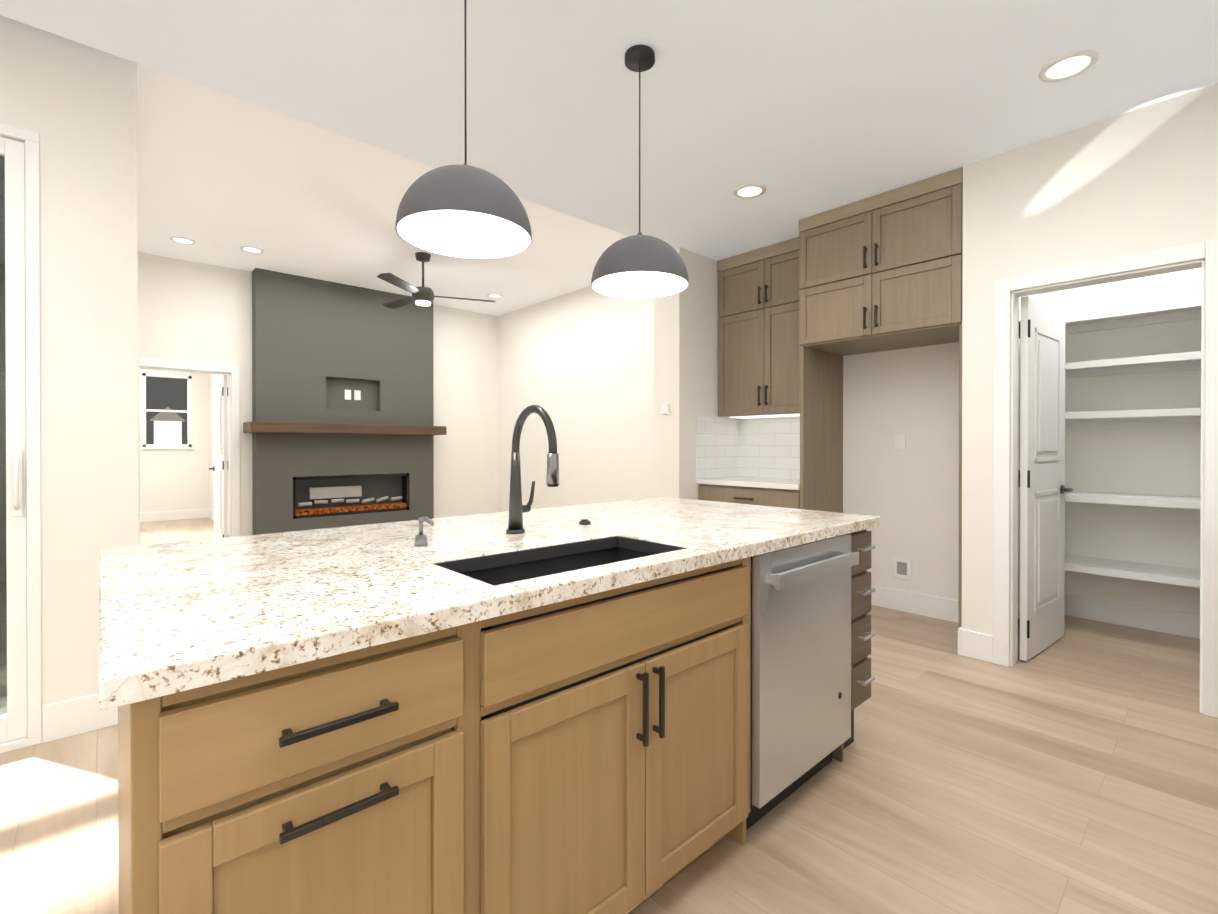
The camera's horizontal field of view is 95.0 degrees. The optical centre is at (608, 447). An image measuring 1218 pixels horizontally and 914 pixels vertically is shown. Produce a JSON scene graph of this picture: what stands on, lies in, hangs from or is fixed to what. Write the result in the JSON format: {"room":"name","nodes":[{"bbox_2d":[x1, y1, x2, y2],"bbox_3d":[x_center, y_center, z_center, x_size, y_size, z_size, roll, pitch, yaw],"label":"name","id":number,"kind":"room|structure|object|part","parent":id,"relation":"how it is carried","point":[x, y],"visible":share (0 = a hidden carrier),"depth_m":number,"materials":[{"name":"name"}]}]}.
{"room":"kitchen","nodes":[
{"label":"kitchen","id":0,"kind":"room"},
{"bbox_2d":[0,15,138,753],"bbox_3d":[-3.483,-0.347,1.215,3.756,3.090,0.167,0,0,-42],"label":"wall","id":1,"kind":"structure","parent":0,"point":[68,335],"depth_m":2.29,"materials":[{"name":"white paint"}]},
{"bbox_3d":[-3.012,-0.042,1.678,1.645,2.215,0.056,0,0,-42],"label":"glass","id":2,"kind":"part","parent":1,"relation":"part of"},
{"bbox_2d":[42,693,117,742],"bbox_3d":[-2.178,1.118,2.352,0.293,0.150,0.019,0,0,-42],"label":"baseboard","id":3,"kind":"structure","parent":1,"relation":"attached to","point":[70,717],"depth_m":2.31,"materials":[{"name":"white"}]},
{"bbox_2d":[140,369,208,512],"bbox_3d":[-7.912,-0.332,8.360,5.040,3.000,0.440,0,0,-42],"label":"wall","id":4,"kind":"structure","parent":0,"point":[174,440],"depth_m":9.10,"materials":[{"name":"white paint"}]},
{"bbox_3d":[-7.064,-0.569,8.929,0.660,1.190,0.140,0,0,-42],"label":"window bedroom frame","id":5,"kind":"part","parent":4,"relation":"part of","materials":[{"name":"white"}]},
{"bbox_2d":[140,509,205,521],"bbox_3d":[-8.095,1.095,7.944,3.900,0.150,0.016,0,0,-42],"label":"baseboard","id":6,"kind":"structure","parent":4,"relation":"attached to","point":[195,513],"depth_m":8.94,"materials":[{"name":"white wood"}]},
{"bbox_2d":[209,374,227,510],"bbox_3d":[-5.267,-0.229,7.849,0.120,2.800,4.200,0,0,-42],"label":"wall","id":7,"kind":"structure","parent":0,"point":[212,377],"depth_m":9.06,"materials":[{"name":"white paint"}]},
{"bbox_2d":[206,509,213,520],"bbox_3d":[-5.276,1.096,7.765,0.016,0.150,4.080,0,0,-42],"label":"baseboard","id":8,"kind":"structure","parent":7,"relation":"attached to","point":[209,513],"depth_m":9.07,"materials":[{"name":"white wood"}]},
{"bbox_2d":[138,252,497,535],"bbox_3d":[-4.541,-0.420,5.561,8.050,3.200,0.158,0,0,-42],"label":"wall","id":9,"kind":"structure","parent":0,"point":[192,312],"depth_m":6.04,"materials":[{"name":"white paint"}]},
{"bbox_2d":[138,358,239,545],"bbox_3d":[-4.358,0.154,5.756,0.910,2.050,0.156,0,0,-42],"label":"door frame","id":10,"kind":"structure","parent":9,"relation":"attached to","point":[233,373],"depth_m":5.96,"materials":[{"name":"white wood"}]},
{"bbox_2d":[209,375,228,538],"bbox_3d":[-4.393,0.191,6.308,0.155,1.955,0.738,0,0,-42],"label":"bedroom door","id":11,"kind":"structure","parent":9,"relation":"in","point":[220,395],"depth_m":6.15,"materials":[{"name":"white wood"}]},
{"bbox_2d":[243,268,446,534],"bbox_3d":[-3.025,-0.369,6.615,2.160,3.090,0.395,0,0,-42],"label":"fireplace column","id":12,"kind":"structure","parent":0,"point":[342,428],"depth_m":6.51,"materials":[{"name":"grey paint"}]},
{"bbox_2d":[137,63,627,315],"bbox_3d":[-3.183,-1.974,4.065,8.050,0.140,4.190,0,0,-42],"label":"ceiling","id":13,"kind":"structure","parent":0,"point":[222,178],"depth_m":4.49,"materials":[{"name":"white paint"}]},
{"bbox_2d":[169,236,195,244],"bbox_3d":[-3.926,-1.904,5.140,0.196,0.008,0.196,0,0,-42],"label":"recessed light","id":14,"kind":"object","parent":13,"relation":"in","point":[183,240],"visible":0.96,"depth_m":5.14,"materials":[{"name":"white"}]},
{"bbox_2d":[240,246,263,252],"bbox_3d":[-3.441,-1.905,5.380,0.196,0.008,0.196,0,0,-42],"label":"recessed light","id":15,"kind":"object","parent":13,"relation":"in","point":[251,249],"visible":0.96,"depth_m":5.37,"materials":[{"name":"white"}]},
{"bbox_2d":[377,252,495,308],"bbox_3d":[-1.895,-1.659,5.641,1.235,0.501,1.168,0,0,-42],"label":"ceiling fan","id":16,"kind":"object","parent":13,"relation":"hanging from","point":[422,295],"visible":1,"depth_m":5.47,"materials":[{"name":"grey metal"}]},
{"bbox_2d":[487,294,502,297],"bbox_3d":[-1.439,-1.911,7.043,0.196,0.008,0.196,0,0,-42],"label":"recessed light","id":17,"kind":"object","parent":13,"relation":"in","point":[495,295],"visible":0.96,"depth_m":7.03,"materials":[{"name":"white"}]},
{"bbox_2d":[0,518,1217,913],"bbox_3d":[-2.187,1.237,3.870,12.000,0.100,17.000,0,0,-42],"label":"floor","id":18,"kind":"structure","parent":0,"point":[1074,770],"depth_m":1.88,"materials":[{"name":"brown wood"}]},
{"bbox_2d":[115,521,879,913],"bbox_3d":[-0.024,0.755,1.725,2.230,0.882,0.782,0,0,-42],"label":"kitchen island","id":19,"kind":"object","parent":18,"relation":"on","point":[517,707],"depth_m":1.05,"materials":[{"name":"brown wood"}]},
{"bbox_2d":[99,497,879,709],"bbox_3d":[-0.152,0.294,1.864,2.290,0.038,1.141,0,0,-42],"label":"island countertop","id":20,"kind":"structure","parent":19,"relation":"on","point":[169,613],"depth_m":1.22,"materials":[{"name":"white stone"}]},
{"bbox_2d":[411,516,438,544],"bbox_3d":[-0.511,0.234,1.552,0.038,0.085,0.094,0,0,-42],"label":"soap dispenser","id":21,"kind":"object","parent":20,"relation":"on","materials":[{"name":"grey metal"}]},
{"bbox_2d":[503,405,559,532],"bbox_3d":[-0.221,0.072,1.740,0.101,0.408,0.249,0,0,-42],"label":"faucet","id":22,"kind":"object","parent":20,"relation":"on","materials":[{"name":"black metal"}]},
{"bbox_2d":[455,541,666,584],"bbox_3d":[-0.101,0.421,1.445,0.668,0.236,0.349,0,0,-42],"label":"sink","id":23,"kind":"object","parent":20,"relation":"in","point":[514,568],"depth_m":1.60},
{"bbox_3d":[0.974,0.653,2.151,0.181,0.682,0.066,0,0,-42],"label":"drawer","id":24,"kind":"part","parent":19,"relation":"part of","materials":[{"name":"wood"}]},
{"bbox_2d":[696,237,799,508],"bbox_3d":[1.260,-0.214,4.512,0.641,2.796,0.924,0,0,-42],"label":"tall cabinet","id":25,"kind":"object","parent":18,"relation":"on","point":[749,437],"visible":0.52,"depth_m":4.61,"materials":[{"name":"brown wood"}]},
{"bbox_3d":[1.137,-0.315,4.392,0.297,1.960,0.160,0,0,-42],"label":"handle","id":26,"kind":"part","parent":25,"relation":"part of","materials":[{"name":"black plastic"}]},
{"bbox_2d":[746,533,858,829],"bbox_3d":[0.472,0.757,2.090,0.610,0.874,0.690,0,0,-42],"label":"dishwasher","id":27,"kind":"object","parent":18,"relation":"on","point":[800,663],"visible":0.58,"depth_m":1.81,"materials":[{"name":"silver metal"}]},
{"bbox_2d":[799,168,962,627],"bbox_3d":[1.907,-0.211,3.784,0.666,2.796,1.015,0,0,-42],"label":"surround","id":28,"kind":"object","parent":18,"relation":"on","point":[881,272],"visible":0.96,"depth_m":3.64,"materials":[{"name":"brown wood"}]},
{"bbox_3d":[1.673,-1.027,3.567,0.032,0.530,0.082,0,0,-42],"label":"handle","id":29,"kind":"part","parent":28,"relation":"part of","materials":[{"name":"black plastic"}]},
{"bbox_2d":[0,0,1217,260],"bbox_3d":[-0.149,-1.818,1.311,8.820,0.430,3.970,0,0,-42],"label":"ceiling","id":30,"kind":"structure","parent":0,"point":[802,108],"depth_m":2.45,"materials":[{"name":"white paint"}]},
{"bbox_2d":[395,0,531,258],"bbox_3d":[-0.436,-1.121,1.695,0.400,0.964,0.400,0,0,-42],"label":"pendant light","id":31,"kind":"object","parent":30,"relation":"hanging from","point":[465,210],"visible":1,"depth_m":1.69,"materials":[{"name":"grey metal"}]},
{"bbox_2d":[591,45,688,298],"bbox_3d":[0.126,-1.134,2.288,0.400,0.944,0.400,0,0,-42],"label":"pendant light","id":32,"kind":"object","parent":30,"relation":"hanging from","point":[639,265],"visible":1,"depth_m":2.23,"materials":[{"name":"grey metal"}]},
{"bbox_2d":[734,184,765,198],"bbox_3d":[0.883,-1.607,3.504,0.196,0.008,0.196,0,0,-42],"label":"recessed light","id":33,"kind":"object","parent":30,"relation":"in","point":[746,191],"visible":1,"depth_m":3.50,"materials":[{"name":"white"}]},
{"bbox_2d":[1039,50,1098,82],"bbox_3d":[1.934,-1.602,2.352,0.196,0.008,0.196,0,0,-42],"label":"recessed light","id":34,"kind":"object","parent":30,"relation":"in","point":[1068,66],"visible":1,"depth_m":2.34,"materials":[{"name":"white"}]},
{"bbox_2d":[654,247,736,499],"bbox_3d":[0.777,-0.362,4.888,0.858,3.090,0.280,0,0,-42],"label":"wall","id":35,"kind":"structure","parent":0,"point":[685,356],"depth_m":4.63,"materials":[{"name":"white paint"}]},
{"bbox_2d":[498,286,958,599],"bbox_3d":[0.441,-0.367,5.982,0.120,3.090,6.250,0,0,-42],"label":"wall","id":36,"kind":"structure","parent":0,"point":[577,366],"depth_m":5.98,"materials":[{"name":"white paint"}]},
{"bbox_2d":[696,414,799,478],"bbox_3d":[1.266,-0.001,4.519,0.624,0.530,0.924,0,0,-42],"label":"backsplash","id":37,"kind":"structure","parent":36,"relation":"attached to","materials":[{"name":"tile"}]},
{"bbox_2d":[895,434,905,449],"bbox_3d":[2.116,-0.042,4.053,0.006,0.115,0.070,0,0,-42],"label":"light switch","id":38,"kind":"object","parent":36,"relation":"attached to","point":[900,441],"visible":1,"depth_m":4.05,"materials":[{"name":"white plastic"}]},
{"bbox_2d":[893,557,911,579],"bbox_3d":[2.124,0.876,4.044,0.012,0.150,0.130,0,0,-42],"label":"outlet box","id":39,"kind":"object","parent":36,"relation":"attached to","point":[902,568],"visible":1,"depth_m":4.04,"materials":[{"name":"white plastic"}]},
{"bbox_2d":[871,585,957,621],"bbox_3d":[2.106,1.111,4.062,0.016,0.150,1.160,0,0,-42],"label":"baseboard","id":40,"kind":"structure","parent":36,"relation":"attached to","point":[946,609],"depth_m":3.96,"materials":[{"name":"white wood"}]},
{"bbox_2d":[1018,293,1041,607],"bbox_3d":[2.668,-0.212,3.704,1.400,2.800,0.120,0,0,-42],"label":"wall","id":41,"kind":"structure","parent":0,"point":[1037,297],"depth_m":3.61,"materials":[{"name":"white paint"}]},
{"bbox_2d":[986,607,1019,660],"bbox_3d":[2.655,1.113,3.605,1.240,0.150,0.016,0,0,-42],"label":"baseboard","id":42,"kind":"structure","parent":41,"relation":"attached to","point":[989,638],"depth_m":3.09,"materials":[{"name":"white"}]},
{"bbox_2d":[962,83,1217,634],"bbox_3d":[2.670,-0.208,2.575,0.120,2.800,1.790,0,0,-42],"label":"wall","id":43,"kind":"structure","parent":0,"point":[1141,180],"depth_m":2.87,"materials":[{"name":"white paint"}]},
{"bbox_2d":[954,621,985,656],"bbox_3d":[2.237,1.114,3.406,0.626,0.150,0.019,0,0,-42],"label":"baseboard","id":44,"kind":"structure","parent":43,"relation":"attached to","point":[968,640],"depth_m":3.16,"materials":[{"name":"white"}]},
{"bbox_2d":[1018,296,1072,660],"bbox_3d":[2.567,0.174,3.297,0.698,2.015,0.155,0,0,-37],"label":"pantry door","id":45,"kind":"structure","parent":43,"relation":"in","point":[1041,479],"depth_m":3.20,"materials":[{"name":"white wood"}]},
{"bbox_2d":[993,239,1217,717],"bbox_3d":[2.464,0.136,2.801,0.156,2.110,0.870,0,0,-42],"label":"door frame","id":46,"kind":"structure","parent":43,"relation":"attached to","point":[1005,496],"depth_m":2.79,"materials":[{"name":"white wood"}]},
{"bbox_2d":[1042,268,1201,614],"bbox_3d":[3.744,-0.212,3.474,0.120,2.800,1.670,0,0,-42],"label":"wall","id":47,"kind":"structure","parent":0,"point":[1152,458],"depth_m":3.69,"materials":[{"name":"white paint"}]},
{"bbox_2d":[1064,594,1199,638],"bbox_3d":[3.694,1.114,3.433,0.016,0.150,1.670,0,0,-42],"label":"baseboard","id":48,"kind":"structure","parent":47,"relation":"attached to","point":[1179,623],"depth_m":3.68,"materials":[{"name":"white"}]},
{"bbox_2d":[1065,298,1200,587],"bbox_3d":[3.548,-0.018,3.296,0.405,1.705,1.664,0,0,-42],"label":"shelf","id":49,"kind":"object","parent":47,"relation":"attached to","point":[1177,311],"depth_m":3.37,"materials":[{"name":"white wood"}]}
]}

